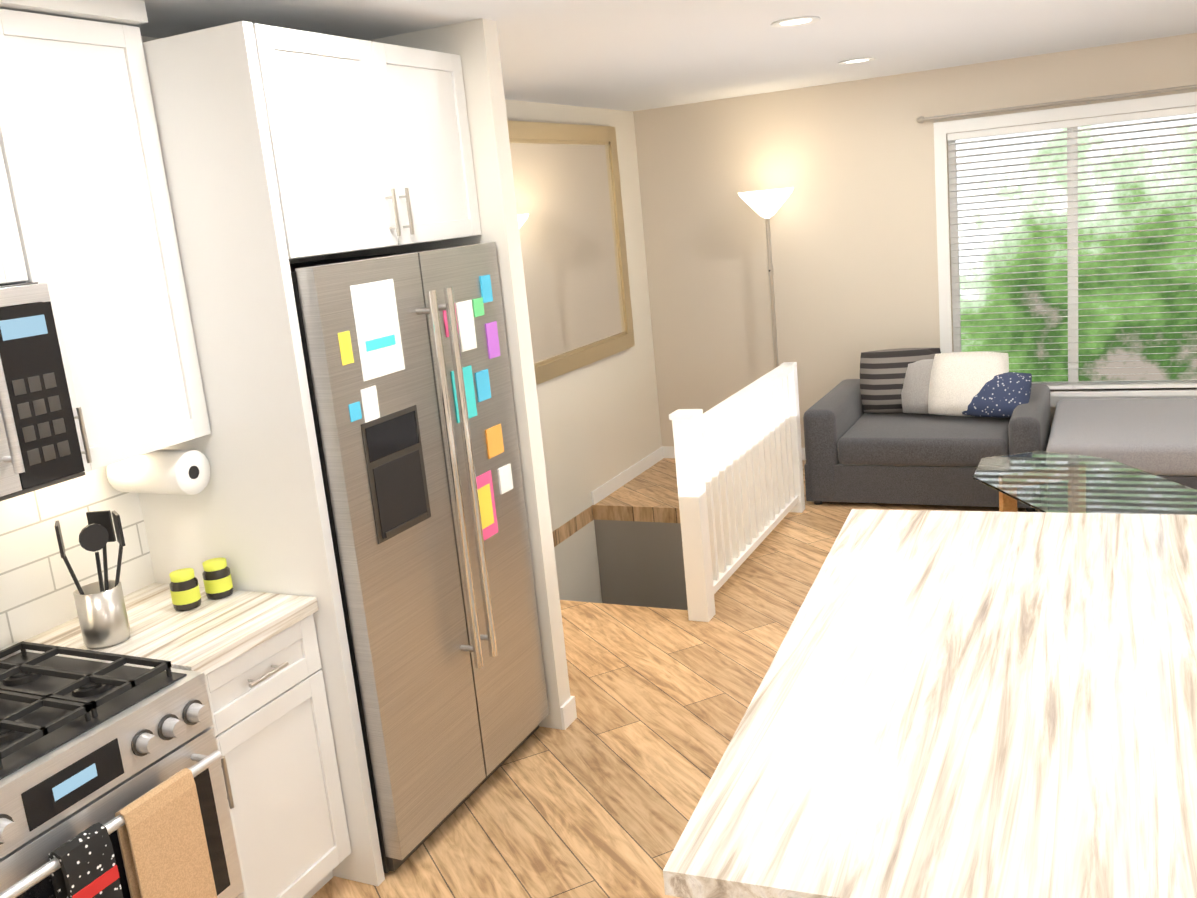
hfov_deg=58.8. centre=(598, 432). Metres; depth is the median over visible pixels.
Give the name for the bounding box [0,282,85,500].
microwave
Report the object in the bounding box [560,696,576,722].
baseboard
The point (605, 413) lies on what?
wall
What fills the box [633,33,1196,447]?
wall
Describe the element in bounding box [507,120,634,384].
wall mirror
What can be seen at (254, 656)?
base cabinet
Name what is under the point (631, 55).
ceiling
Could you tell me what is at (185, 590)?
jar
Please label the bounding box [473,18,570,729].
wall
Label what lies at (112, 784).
range
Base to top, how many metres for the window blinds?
1.665 m
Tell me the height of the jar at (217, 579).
0.105 m
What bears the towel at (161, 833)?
hanging from the range
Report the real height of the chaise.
0.440 m
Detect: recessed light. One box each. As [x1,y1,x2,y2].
[771,16,820,27]
[839,57,875,64]
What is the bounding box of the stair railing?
[669,362,804,621]
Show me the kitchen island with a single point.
(667, 891)
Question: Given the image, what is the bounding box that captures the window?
[933,92,1196,406]
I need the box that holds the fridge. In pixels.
[290,242,548,872]
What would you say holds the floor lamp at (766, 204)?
on the floor
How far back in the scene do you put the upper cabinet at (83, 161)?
2.71 m
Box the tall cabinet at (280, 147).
[138,21,480,885]
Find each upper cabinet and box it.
[0,0,210,471]
[0,145,27,284]
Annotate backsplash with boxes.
[0,466,155,647]
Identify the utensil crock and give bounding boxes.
[55,510,130,648]
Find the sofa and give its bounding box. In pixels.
[803,348,1050,511]
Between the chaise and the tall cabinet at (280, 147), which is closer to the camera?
the tall cabinet at (280, 147)
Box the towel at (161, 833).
[114,767,218,897]
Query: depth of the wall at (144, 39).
3.93 m
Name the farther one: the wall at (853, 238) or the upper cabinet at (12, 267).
the wall at (853, 238)
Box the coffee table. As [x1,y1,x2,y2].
[973,451,1196,514]
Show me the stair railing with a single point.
(739, 468)
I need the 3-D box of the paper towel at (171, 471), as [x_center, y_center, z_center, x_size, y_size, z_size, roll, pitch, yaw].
[-1.278,0.098,3.071,0.291,0.158,0.128,0,13,26]
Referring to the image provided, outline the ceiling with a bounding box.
[135,0,1196,110]
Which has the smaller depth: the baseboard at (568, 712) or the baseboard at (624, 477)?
the baseboard at (568, 712)
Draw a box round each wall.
[141,36,344,263]
[345,245,408,257]
[409,90,664,549]
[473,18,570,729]
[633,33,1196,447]
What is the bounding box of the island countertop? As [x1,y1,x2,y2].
[663,509,1196,897]
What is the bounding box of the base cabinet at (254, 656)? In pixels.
[24,583,350,897]
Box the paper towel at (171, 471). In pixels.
[106,449,210,494]
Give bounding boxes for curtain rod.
[916,85,1196,122]
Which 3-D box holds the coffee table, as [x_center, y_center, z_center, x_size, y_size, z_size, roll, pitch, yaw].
[2.286,0.483,4.858,0.720,0.448,1.560,-7,12,-6]
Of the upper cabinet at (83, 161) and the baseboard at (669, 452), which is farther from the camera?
the baseboard at (669, 452)
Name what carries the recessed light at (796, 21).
in the ceiling
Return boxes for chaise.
[1046,399,1196,489]
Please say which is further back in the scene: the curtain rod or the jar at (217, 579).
the curtain rod
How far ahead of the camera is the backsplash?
2.98 m
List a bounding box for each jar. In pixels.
[169,568,201,610]
[202,558,232,599]
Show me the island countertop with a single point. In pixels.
(955, 704)
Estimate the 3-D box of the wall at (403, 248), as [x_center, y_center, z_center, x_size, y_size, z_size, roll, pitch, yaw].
[-1.823,-0.441,6.012,2.070,2.560,0.120,0,13,26]
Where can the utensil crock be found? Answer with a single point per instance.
(102, 613)
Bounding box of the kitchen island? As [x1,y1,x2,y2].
[665,889,710,897]
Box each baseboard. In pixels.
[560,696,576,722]
[591,446,663,504]
[663,446,805,459]
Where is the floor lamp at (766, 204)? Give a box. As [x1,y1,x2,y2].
[738,187,793,367]
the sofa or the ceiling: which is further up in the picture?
the ceiling
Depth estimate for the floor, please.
4.10 m
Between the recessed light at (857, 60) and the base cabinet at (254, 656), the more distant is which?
the recessed light at (857, 60)
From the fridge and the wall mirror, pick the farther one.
the wall mirror
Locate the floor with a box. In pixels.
[311,458,1039,897]
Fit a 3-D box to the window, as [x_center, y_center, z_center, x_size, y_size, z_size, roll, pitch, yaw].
[3.048,-1.076,6.609,1.810,1.855,0.135,0,13,26]
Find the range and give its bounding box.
[0,641,243,897]
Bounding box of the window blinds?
[947,106,1196,388]

